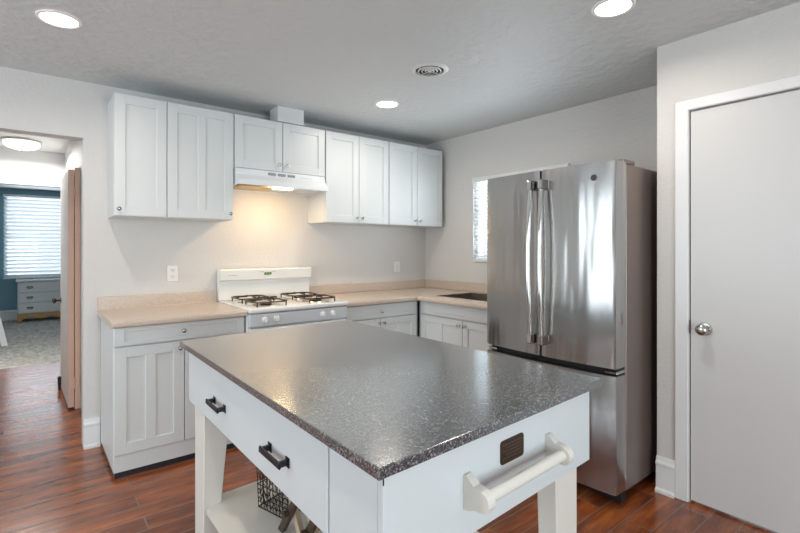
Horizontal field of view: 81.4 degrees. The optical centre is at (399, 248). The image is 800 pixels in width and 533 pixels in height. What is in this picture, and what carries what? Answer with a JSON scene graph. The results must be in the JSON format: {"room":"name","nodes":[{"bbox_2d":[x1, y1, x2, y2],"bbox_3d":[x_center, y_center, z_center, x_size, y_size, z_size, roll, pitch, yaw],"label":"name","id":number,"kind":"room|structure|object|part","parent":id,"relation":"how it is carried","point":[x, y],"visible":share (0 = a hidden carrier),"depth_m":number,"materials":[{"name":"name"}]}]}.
{"room":"kitchen","nodes":[
{"label":"kitchen","id":0,"kind":"room"},
{"bbox_2d":[0,188,60,310],"bbox_3d":[-7.040,0.110,8.788,5.200,2.440,0.120,0,0,-39],"label":"wall","id":1,"kind":"structure","parent":0,"point":[8,287],"depth_m":8.56,"materials":[{"name":"blue paint"}]},
{"bbox_2d":[0,310,54,320],"bbox_3d":[-6.993,1.234,8.729,5.000,0.193,0.030,0,0,-39],"label":"baseboard","id":2,"kind":"structure","parent":1,"relation":"attached to","point":[6,315],"depth_m":8.57,"materials":[{"name":"white paint"}]},
{"bbox_2d":[5,196,60,277],"bbox_3d":[-6.868,-0.220,8.932,1.108,1.518,0.070,0,0,-39],"label":"window","id":3,"kind":"structure","parent":1,"relation":"in","point":[5,196],"depth_m":8.70,"materials":[{"name":"white paint"}]},
{"bbox_2d":[3,194,60,278],"bbox_3d":[-6.805,-0.220,8.854,1.150,1.560,0.060,0,0,-39],"label":"window blinds","id":4,"kind":"object","parent":3,"relation":"attached to","point":[6,195],"visible":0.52,"depth_m":8.76,"materials":[{"name":"white paint"}]},
{"bbox_3d":[-6.805,0.547,8.854,1.140,0.025,0.040,0,0,-39],"label":"rail","id":5,"kind":"part","parent":4,"relation":"part of","materials":[{"name":"white paint"}]},
{"bbox_2d":[0,147,64,187],"bbox_3d":[-4.188,0.110,5.307,2.700,2.440,0.120,0,0,-39],"label":"wall","id":6,"kind":"structure","parent":0,"point":[14,163],"depth_m":5.26,"materials":[{"name":"white paint"}]},
{"bbox_2d":[0,177,60,186],"bbox_3d":[-4.318,0.273,5.114,1.035,2.115,0.017,0,0,-39],"label":"trim","id":7,"kind":"structure","parent":6,"relation":"attached to","point":[9,180],"depth_m":5.23,"materials":[{"name":"white paint"}]},
{"bbox_2d":[0,132,69,190],"bbox_3d":[-4.736,-1.150,5.912,5.200,0.080,7.450,0,0,-39],"label":"ceiling","id":8,"kind":"structure","parent":0,"point":[56,145],"depth_m":5.01,"materials":[{"name":"white paint"}]},
{"bbox_2d":[1,137,41,150],"bbox_3d":[-3.880,-1.053,4.771,0.330,0.112,0.330,0,0,-39],"label":"dome light","id":9,"kind":"object","parent":8,"relation":"attached to","point":[18,143],"visible":1,"depth_m":4.68,"materials":[{"name":"white glass"}]},
{"bbox_2d":[65,140,81,410],"bbox_3d":[-2.988,0.110,4.365,0.105,2.440,2.850,0,0,-39],"label":"wall","id":10,"kind":"structure","parent":0,"point":[73,155],"depth_m":3.88,"materials":[{"name":"white paint"}]},
{"bbox_2d":[52,169,79,407],"bbox_3d":[-2.985,0.337,4.138,0.112,1.984,0.849,0,0,-42],"label":"interior door","id":11,"kind":"structure","parent":10,"relation":"in","point":[67,381],"depth_m":3.88,"materials":[{"name":"white paint"}]},
{"bbox_3d":[-3.240,0.490,4.388,0.070,0.054,0.054,0,0,-39],"label":"door knob","id":12,"kind":"part","parent":11,"relation":"part of","materials":[{"name":"brown metal"}]},
{"bbox_3d":[-2.984,0.330,4.165,0.040,1.970,0.809,0,0,-40],"label":"door","id":13,"kind":"part","parent":11,"relation":"part of","materials":[{"name":"white paint"}]},
{"bbox_2d":[74,168,79,408],"bbox_3d":[-2.694,0.330,3.883,0.038,2.000,0.060,0,0,-39],"label":"trim","id":14,"kind":"structure","parent":10,"relation":"attached to","point":[76,170],"depth_m":3.86,"materials":[{"name":"beige wood"}]},
{"bbox_2d":[0,66,425,444],"bbox_3d":[-2.081,0.110,3.189,6.180,2.440,0.120,0,0,-39],"label":"wall","id":15,"kind":"structure","parent":0,"point":[120,257],"depth_m":3.40,"materials":[{"name":"white paint"}]},
{"bbox_2d":[83,416,99,449],"bbox_3d":[-2.060,1.234,3.110,0.093,0.193,0.030,0,0,-39],"label":"baseboard","id":16,"kind":"structure","parent":15,"relation":"attached to","point":[91,426],"depth_m":3.11,"materials":[{"name":"white paint"}]},
{"bbox_2d":[108,92,232,221],"bbox_3d":[-1.597,-0.598,3.275,0.749,0.781,0.350,0,0,-39],"label":"upper cabinet","id":17,"kind":"object","parent":15,"relation":"attached to","point":[167,160],"visible":1,"depth_m":3.13,"materials":[{"name":"white paint"}]},
{"bbox_3d":[-1.687,-0.598,3.030,0.299,0.775,0.019,0,0,-39],"label":"cabinet door","id":18,"kind":"part","parent":17,"relation":"part of","materials":[{"name":"white paint"}]},
{"bbox_3d":[-1.393,-0.598,3.265,0.440,0.775,0.019,0,0,-39],"label":"cabinet door","id":19,"kind":"part","parent":17,"relation":"part of","materials":[{"name":"white paint"}]},
{"bbox_2d":[167,266,177,280],"bbox_3d":[-1.676,0.184,3.429,0.072,0.115,0.009,0,0,-39],"label":"wall outlet","id":20,"kind":"object","parent":15,"relation":"attached to","point":[172,271],"visible":1,"depth_m":3.42,"materials":[{"name":"white plastic"}]},
{"bbox_2d":[233,114,324,176],"bbox_3d":[-1.007,-0.791,3.747,0.754,0.393,0.350,0,0,-39],"label":"upper cabinet","id":21,"kind":"object","parent":15,"relation":"attached to","point":[258,144],"visible":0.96,"depth_m":3.61,"materials":[{"name":"white paint"}]},
{"bbox_3d":[-1.070,-0.791,3.525,0.372,0.387,0.019,0,0,-39],"label":"cabinet door","id":22,"kind":"part","parent":21,"relation":"part of","materials":[{"name":"white paint"}]},
{"bbox_2d":[270,105,303,125],"bbox_3d":[-0.908,-1.049,3.732,0.220,0.120,0.160,0,0,-39],"label":"duct cover","id":23,"kind":"object","parent":21,"relation":"on","point":[282,114],"visible":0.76,"depth_m":3.67,"materials":[{"name":"white paint"}]},
{"bbox_3d":[-0.775,-0.791,3.760,0.370,0.387,0.019,0,0,-39],"label":"cabinet door","id":24,"kind":"part","parent":21,"relation":"part of","materials":[{"name":"white paint"}]},
{"bbox_2d":[233,167,327,195],"bbox_3d":[-0.996,-0.524,3.724,0.734,0.136,0.398,0,0,-39],"label":"range hood","id":25,"kind":"object","parent":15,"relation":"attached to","point":[244,179],"visible":0.94,"depth_m":3.61,"materials":[{"name":"white metal"}]},
{"bbox_2d":[308,130,388,225],"bbox_3d":[-0.451,-0.604,4.193,0.660,0.768,0.350,0,0,-39],"label":"upper cabinet","id":26,"kind":"object","parent":15,"relation":"attached to","point":[356,177],"visible":0.99,"depth_m":4.06,"materials":[{"name":"white paint"}]},
{"bbox_3d":[-0.494,-0.604,3.986,0.327,0.762,0.019,0,0,-39],"label":"cabinet door","id":27,"kind":"part","parent":26,"relation":"part of","materials":[{"name":"white paint"}]},
{"bbox_3d":[-0.236,-0.604,4.192,0.323,0.762,0.019,0,0,-39],"label":"cabinet door","id":28,"kind":"part","parent":26,"relation":"part of","materials":[{"name":"white paint"}]},
{"bbox_2d":[394,261,399,272],"bbox_3d":[-0.030,0.189,4.748,0.080,0.113,0.010,0,0,-39],"label":"light switch","id":29,"kind":"object","parent":15,"relation":"attached to","point":[396,263],"visible":1,"depth_m":4.75,"materials":[{"name":"white plastic"}]},
{"bbox_2d":[376,142,441,227],"bbox_3d":[0.079,-0.604,4.617,0.684,0.768,0.350,0,0,-39],"label":"upper cabinet","id":30,"kind":"object","parent":15,"relation":"attached to","point":[415,173],"visible":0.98,"depth_m":4.48,"materials":[{"name":"white paint"}]},
{"bbox_3d":[0.029,-0.604,4.404,0.334,0.762,0.019,0,0,-39],"label":"cabinet door","id":31,"kind":"part","parent":30,"relation":"part of","materials":[{"name":"white paint"}]},
{"bbox_3d":[0.293,-0.604,4.616,0.334,0.762,0.019,0,0,-39],"label":"cabinet door","id":32,"kind":"part","parent":30,"relation":"part of","materials":[{"name":"white paint"}]},
{"bbox_2d":[0,362,776,532],"bbox_3d":[-0.837,1.380,1.924,6.900,0.100,9.450,0,0,-39],"label":"floor","id":33,"kind":"structure","parent":0,"point":[49,483],"depth_m":2.54,"materials":[{"name":"brown wood"}]},
{"bbox_2d":[101,316,243,478],"bbox_3d":[-1.520,0.893,3.118,0.757,0.874,0.630,0,0,-39],"label":"base cabinet","id":34,"kind":"object","parent":33,"relation":"on","point":[148,412],"visible":0.68,"depth_m":2.80,"materials":[{"name":"white paint"}]},
{"bbox_3d":[-1.495,0.883,2.786,0.374,0.620,0.019,0,0,-39],"label":"cabinet door","id":35,"kind":"part","parent":34,"relation":"part of","materials":[{"name":"white paint"}]},
{"bbox_2d":[97,290,246,328],"bbox_3d":[-1.535,0.391,3.126,0.778,0.128,0.659,0,0,-39],"label":"countertop","id":36,"kind":"structure","parent":34,"relation":"on","point":[123,311],"depth_m":3.15,"materials":[{"name":"beige laminate"}]},
{"bbox_3d":[-1.348,0.512,2.904,0.752,0.106,0.019,0,0,-39],"label":"drawer","id":37,"kind":"part","parent":34,"relation":"part of","materials":[{"name":"white paint"}]},
{"bbox_3d":[-1.200,0.883,3.023,0.373,0.620,0.019,0,0,-39],"label":"cabinet door","id":38,"kind":"part","parent":34,"relation":"part of","materials":[{"name":"white paint"}]},
{"bbox_2d":[217,267,347,332],"bbox_3d":[-0.897,0.736,3.579,0.771,1.148,0.721,0,0,-39],"label":"gas range","id":39,"kind":"object","parent":33,"relation":"on","point":[272,298],"visible":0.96,"depth_m":3.57,"materials":[{"name":"white metal"}]},
{"bbox_2d":[237,300,264,302],"bbox_3d":[-1.140,0.402,3.558,0.210,0.004,0.210,0,0,-39],"label":"burner","id":40,"kind":"object","parent":39,"relation":"on","point":[238,301],"depth_m":3.54,"materials":[{"name":"silver metal"}]},
{"bbox_3d":[-0.908,0.484,3.152,0.046,0.046,0.032,0,0,-39],"label":"burner knob","id":41,"kind":"part","parent":39,"relation":"part of","materials":[{"name":"white plastic"}]},
{"bbox_2d":[251,303,280,306],"bbox_3d":[-0.962,0.402,3.336,0.210,0.004,0.210,0,0,-39],"label":"burner","id":42,"kind":"object","parent":39,"relation":"on","point":[255,304],"depth_m":3.30,"materials":[{"name":"silver metal"}]},
{"bbox_3d":[-0.844,0.484,3.204,0.046,0.046,0.032,0,0,-39],"label":"burner knob","id":43,"kind":"part","parent":39,"relation":"part of","materials":[{"name":"white plastic"}]},
{"bbox_2d":[218,296,347,313],"bbox_3d":[-0.904,0.420,3.587,0.771,0.030,0.670,0,0,-39],"label":"cooktop","id":44,"kind":"object","parent":39,"relation":"in","point":[293,304],"depth_m":3.42,"materials":[{"name":"white metal"}]},
{"bbox_3d":[-0.716,0.819,3.353,0.763,0.553,0.039,0,0,-39],"label":"oven door","id":45,"kind":"part","parent":39,"relation":"part of","materials":[{"name":"white metal"}]},
{"bbox_3d":[-0.716,0.487,3.353,0.765,0.086,0.039,0,0,-39],"label":"control panel","id":46,"kind":"part","parent":39,"relation":"part of","materials":[{"name":"white metal"}]},
{"bbox_2d":[302,299,328,302],"bbox_3d":[-0.650,0.402,3.586,0.210,0.004,0.210,0,0,-39],"label":"burner","id":47,"kind":"object","parent":39,"relation":"on","point":[308,300],"depth_m":3.54,"materials":[{"name":"silver metal"}]},
{"bbox_3d":[-0.562,0.484,3.430,0.046,0.046,0.032,0,0,-39],"label":"burner knob","id":48,"kind":"part","parent":39,"relation":"part of","materials":[{"name":"white plastic"}]},
{"bbox_3d":[-0.496,0.484,3.482,0.046,0.046,0.032,0,0,-39],"label":"burner knob","id":49,"kind":"part","parent":39,"relation":"part of","materials":[{"name":"white plastic"}]},
{"bbox_2d":[345,301,416,335],"bbox_3d":[-0.308,0.893,4.089,0.763,0.874,0.630,0,0,-39],"label":"base cabinet","id":50,"kind":"object","parent":33,"relation":"on","point":[397,316],"visible":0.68,"depth_m":3.91,"materials":[{"name":"white paint"}]},
{"bbox_3d":[-0.296,0.885,3.747,0.334,0.615,0.019,0,0,-39],"label":"cabinet door","id":51,"kind":"part","parent":50,"relation":"part of","materials":[{"name":"white paint"}]},
{"bbox_3d":[-0.144,0.516,3.869,0.723,0.108,0.019,0,0,-39],"label":"drawer","id":52,"kind":"part","parent":50,"relation":"part of","materials":[{"name":"white paint"}]},
{"bbox_3d":[-0.012,0.885,3.975,0.384,0.615,0.019,0,0,-39],"label":"cabinet door","id":53,"kind":"part","parent":50,"relation":"part of","materials":[{"name":"white paint"}]},
{"bbox_2d":[180,320,601,532],"bbox_3d":[-0.161,0.873,1.775,0.934,0.915,1.630,0,0,-39],"label":"kitchen island","id":54,"kind":"object","parent":33,"relation":"on","point":[364,428],"visible":1,"depth_m":1.32,"materials":[{"name":"grey laminate"}]},
{"bbox_3d":[-0.618,0.557,2.354,0.855,0.234,0.018,0,0,-42],"label":"panel","id":55,"kind":"part","parent":54,"relation":"part of","materials":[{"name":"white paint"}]},
{"bbox_3d":[-0.813,0.998,2.019,0.113,0.665,0.145,0,0,-39],"label":"leg","id":56,"kind":"part","parent":54,"relation":"part of","materials":[{"name":"white paint"}]},
{"bbox_3d":[-0.681,0.578,1.715,0.033,0.028,0.145,0,0,-39],"label":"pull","id":57,"kind":"part","parent":54,"relation":"part of","materials":[{"name":"black metal"}]},
{"bbox_3d":[-0.543,0.562,1.580,0.020,0.228,1.233,0,0,-38],"label":"drawer","id":58,"kind":"part","parent":54,"relation":"part of","materials":[{"name":"white paint"}]},
{"bbox_2d":[256,467,288,518],"bbox_3d":[-0.473,0.976,1.981,0.168,0.203,0.232,0,0,33],"label":"wire basket","id":59,"kind":"object","parent":54,"relation":"on","point":[263,479],"visible":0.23,"depth_m":1.91,"materials":[{"name":"grey metal"}]},
{"bbox_3d":[-0.353,0.578,1.296,0.033,0.028,0.145,0,0,-39],"label":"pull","id":60,"kind":"part","parent":54,"relation":"part of","materials":[{"name":"black metal"}]},
{"bbox_2d":[278,498,319,532],"bbox_3d":[-0.248,0.977,1.664,0.238,0.204,0.502,0,0,-39],"label":"wine rack","id":61,"kind":"object","parent":54,"relation":"on","point":[292,511],"visible":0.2,"depth_m":1.71,"materials":[{"name":"brown wood"}]},
{"bbox_2d":[207,478,478,532],"bbox_3d":[-0.162,1.090,1.736,0.783,0.020,1.331,0,0,-39],"label":"shelf","id":62,"kind":"object","parent":54,"relation":"attached to","point":[237,510],"depth_m":1.90,"materials":[{"name":"white paint"}]},
{"bbox_3d":[-0.099,0.557,1.016,0.018,0.234,0.194,0,0,-38],"label":"panel","id":63,"kind":"part","parent":54,"relation":"part of","materials":[{"name":"white paint"}]},
{"bbox_3d":[0.280,0.557,1.208,0.855,0.234,0.020,0,0,-42],"label":"panel","id":64,"kind":"part","parent":54,"relation":"part of","materials":[{"name":"white paint"}]},
{"bbox_3d":[0.290,0.517,1.202,0.101,0.060,0.003,0,0,-42],"label":"badge plate","id":65,"kind":"part","parent":54,"relation":"part of","materials":[{"name":"brown metal"}]},
{"bbox_3d":[0.492,0.998,1.460,0.128,0.665,0.076,0,0,-39],"label":"leg","id":66,"kind":"part","parent":54,"relation":"part of","materials":[{"name":"white paint"}]},
{"bbox_2d":[417,301,491,351],"bbox_3d":[0.538,0.893,4.109,0.640,0.874,1.640,0,0,-39],"label":"base cabinet","id":67,"kind":"object","parent":33,"relation":"on","point":[452,324],"visible":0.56,"depth_m":3.78,"materials":[{"name":"white paint"}]},
{"bbox_2d":[309,279,486,309],"bbox_3d":[0.256,0.391,3.894,1.409,0.128,1.699,0,0,-39],"label":"countertop","id":68,"kind":"structure","parent":67,"relation":"on","point":[427,290],"depth_m":4.30,"materials":[{"name":"beige laminate"}]},
{"bbox_2d":[437,293,486,301],"bbox_3d":[0.707,0.507,3.952,0.443,0.189,0.683,0,0,-39],"label":"sink","id":69,"kind":"object","parent":68,"relation":"in","point":[470,296],"visible":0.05,"depth_m":4.26,"materials":[{"name":"silver metal"}]},
{"bbox_3d":[0.346,0.884,3.902,0.019,0.617,0.498,0,0,-39],"label":"cabinet door","id":70,"kind":"part","parent":67,"relation":"part of","materials":[{"name":"white paint"}]},
{"bbox_3d":[0.508,0.515,3.699,0.019,0.106,1.018,0,0,-39],"label":"false drawer","id":71,"kind":"part","parent":67,"relation":"part of","materials":[{"name":"white paint"}]},
{"bbox_3d":[0.666,0.884,3.502,0.019,0.617,0.514,0,0,-39],"label":"cabinet door","id":72,"kind":"part","parent":67,"relation":"part of","materials":[{"name":"white paint"}]},
{"bbox_2d":[487,159,656,502],"bbox_3d":[1.103,0.430,2.902,0.930,1.800,0.850,0,0,-39],"label":"refrigerator","id":73,"kind":"object","parent":33,"relation":"on","point":[572,250],"visible":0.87,"depth_m":2.54,"materials":[{"name":"silver metal"}]},
{"bbox_3d":[0.722,0.083,2.872,0.130,1.062,0.419,0,0,-39],"label":"door","id":74,"kind":"part","parent":73,"relation":"part of","materials":[{"name":"silver metal"}]},
{"bbox_3d":[0.740,0.077,2.658,0.059,0.908,0.027,0,0,-32],"label":"handle","id":75,"kind":"part","parent":73,"relation":"part of","materials":[{"name":"silver metal"}]},
{"bbox_3d":[0.759,-0.360,2.671,0.061,0.056,0.028,0,0,-39],"label":"handle mount","id":76,"kind":"part","parent":73,"relation":"part of","materials":[{"name":"silver metal"}]},
{"bbox_3d":[0.759,0.515,2.671,0.061,0.056,0.028,0,0,-39],"label":"handle mount","id":77,"kind":"part","parent":73,"relation":"part of","materials":[{"name":"silver metal"}]},
{"bbox_3d":[0.786,0.077,2.601,0.027,0.908,0.059,0,0,45],"label":"handle","id":78,"kind":"part","parent":73,"relation":"part of","materials":[{"name":"silver metal"}]},
{"bbox_3d":[0.803,-0.360,2.617,0.061,0.056,0.028,0,0,-39],"label":"handle mount","id":79,"kind":"part","parent":73,"relation":"part of","materials":[{"name":"silver metal"}]},
{"bbox_3d":[0.803,0.515,2.617,0.061,0.056,0.028,0,0,-39],"label":"handle mount","id":80,"kind":"part","parent":73,"relation":"part of","materials":[{"name":"silver metal"}]},
{"bbox_3d":[0.856,0.954,2.704,0.130,0.603,0.850,0,0,-39],"label":"freezer drawer","id":81,"kind":"part","parent":73,"relation":"part of","materials":[{"name":"silver metal"}]},
{"bbox_3d":[0.990,0.083,2.538,0.130,1.062,0.423,0,0,-39],"label":"door","id":82,"kind":"part","parent":73,"relation":"part of","materials":[{"name":"silver metal"}]},
{"bbox_2d":[0,0,799,144],"bbox_3d":[0.088,-1.160,0.769,6.900,0.100,6.490,0,0,-39],"label":"ceiling","id":83,"kind":"structure","parent":0,"point":[507,61],"depth_m":2.61,"materials":[{"name":"grey paint"}]},
{"bbox_2d":[35,9,82,28],"bbox_3d":[-1.649,-1.105,2.250,0.188,0.010,0.188,0,0,-39],"label":"recessed light","id":84,"kind":"object","parent":83,"relation":"in","point":[45,14],"visible":1,"depth_m":2.24,"materials":[{"name":"white"}]},
{"bbox_3d":[-1.649,-1.104,2.250,0.058,0.008,0.058,0,0,-39],"label":"bulb","id":85,"kind":"part","parent":84,"relation":"part of","materials":[{"name":"white glass"}]},
{"bbox_2d":[375,100,398,107],"bbox_3d":[-0.100,-1.105,3.572,0.188,0.010,0.188,0,0,-39],"label":"recessed light","id":86,"kind":"object","parent":83,"relation":"in","point":[387,103],"visible":1,"depth_m":3.56,"materials":[{"name":"white"}]},
{"bbox_2d":[411,62,448,76],"bbox_3d":[0.184,-1.103,2.889,0.236,0.014,0.236,0,0,-39],"label":"ceiling vent","id":87,"kind":"object","parent":83,"relation":"in","point":[429,69],"visible":1,"depth_m":2.87,"materials":[{"name":"white metal"}]},
{"bbox_2d":[591,0,635,17],"bbox_3d":[0.979,-1.105,2.136,0.188,0.010,0.188,0,0,-39],"label":"recessed light","id":88,"kind":"object","parent":83,"relation":"in","point":[600,8],"visible":1,"depth_m":2.14,"materials":[{"name":"white"}]},
{"bbox_3d":[0.979,-1.104,2.136,0.058,0.008,0.058,0,0,-39],"label":"bulb","id":89,"kind":"part","parent":88,"relation":"part of","materials":[{"name":"white glass"}]},
{"bbox_2d":[426,85,656,283],"bbox_3d":[1.139,0.110,4.016,0.120,2.440,2.615,0,0,-39],"label":"wall","id":90,"kind":"structure","parent":0,"point":[623,126],"depth_m":4.02,"materials":[{"name":"white paint"}]},
{"bbox_2d":[309,279,486,293],"bbox_3d":[0.256,0.371,3.894,1.409,0.088,1.699,0,0,-39],"label":"backsplash","id":91,"kind":"structure","parent":90,"relation":"attached to","point":[418,283],"depth_m":4.54,"materials":[{"name":"beige laminate"}]},
{"bbox_2d":[476,185,486,258],"bbox_3d":[1.074,-0.273,4.105,0.070,0.803,1.023,0,0,-39],"label":"window","id":92,"kind":"structure","parent":90,"relation":"in","point":[481,185],"depth_m":4.46,"materials":[{"name":"white paint"}]},
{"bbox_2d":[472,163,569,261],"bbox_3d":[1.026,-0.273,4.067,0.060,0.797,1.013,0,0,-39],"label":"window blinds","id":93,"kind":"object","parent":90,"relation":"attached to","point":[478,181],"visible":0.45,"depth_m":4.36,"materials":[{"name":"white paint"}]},
{"bbox_3d":[1.026,0.114,4.067,0.040,0.025,1.003,0,0,-39],"label":"rail","id":94,"kind":"part","parent":93,"relation":"part of","materials":[{"name":"white paint"}]},
{"bbox_3d":[0.786,-0.273,4.329,0.003,0.757,0.003,0,0,21],"label":"ladder cord","id":95,"kind":"part","parent":93,"relation":"part of","materials":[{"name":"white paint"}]},
{"bbox_2d":[657,2,799,501],"bbox_3d":[2.563,0.110,1.230,0.120,2.440,3.515,0,0,-39],"label":"wall","id":96,"kind":"structure","parent":0,"point":[765,47],"depth_m":2.45,"materials":[{"name":"white paint"}]},
{"bbox_2d":[655,455,674,498],"bbox_3d":[1.436,1.234,2.518,0.030,0.193,0.095,0,0,-39],"label":"baseboard","id":97,"kind":"structure","parent":96,"relation":"attached to","point":[665,467],"depth_m":2.52,"materials":[{"name":"white paint"}]},
{"bbox_2d":[675,75,799,501],"bbox_3d":[1.765,0.276,2.118,0.016,2.108,0.940,0,0,-39],"label":"trim","id":98,"kind":"structure","parent":96,"relation":"attached to","point":[682,108],"depth_m":2.45,"materials":[{"name":"white paint"}]},
{"bbox_2d":[690,89,799,532],"bbox_3d":[1.760,0.300,2.118,0.108,2.036,0.804,0,0,-39],"label":"door","id":99,"kind":"structure","parent":96,"relation":"in","point":[745,320],"depth_m":2.25,"materials":[{"name":"white paint"}]},
{"bbox_3d":[1.539,0.413,2.364,0.070,0.066,0.066,0,0,-39],"label":"knob","id":100,"kind":"part","parent":99,"relation":"part of","materials":[{"name":"silver metal"}]},
{"bbox_3d":[-5.646,1.386,7.047,5.200,0.088,4.540,0,0,-39],"label":"floor","id":101,"kind":"structure","parent":0,"visible":0},
{"bbox_2d":[0,317,60,368],"bbox_3d":[-5.612,1.327,7.004,5.000,0.022,4.440,0,0,-39],"label":"carpet","id":102,"kind":"object","parent":101,"relation":"on","point":[37,341],"visible":0.25,"depth_m":6.53,"materials":[{"name":"grey carpet"}]},
{"bbox_2d":[0,317,7,346],"bbox_3d":[-5.635,1.004,6.274,0.540,0.628,0.440,0,0,-39],"label":"step stool","id":103,"kind":"object","parent":102,"relation":"on","point":[3,341],"visible":1,"depth_m":6.25,"materials":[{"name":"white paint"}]},
{"bbox_2d":[16,278,60,321],"bbox_3d":[-6.578,0.942,8.726,0.975,0.744,0.474,0,0,-39],"label":"dresser","id":104,"kind":"object","parent":102,"relation":"on","point":[34,296],"visible":0.59,"depth_m":8.46,"materials":[{"name":"white paint"}]},
{"bbox_3d":[-6.456,0.699,8.574,0.895,0.172,0.023,0,0,-39],"label":"drawer","id":105,"kind":"part","parent":104,"relation":"part of","materials":[{"name":"white paint"}]},
{"bbox_3d":[-6.456,0.884,8.574,0.895,0.172,0.023,0,0,-39],"label":"drawer","id":106,"kind":"part","parent":104,"relation":"part of","materials":[{"name":"white paint"}]},
{"bbox_3d":[-6.456,1.069,8.574,0.895,0.172,0.023,0,0,-39],"label":"drawer","id":107,"kind":"part","parent":104,"relation":"part of","materials":[{"name":"white paint"}]}
]}

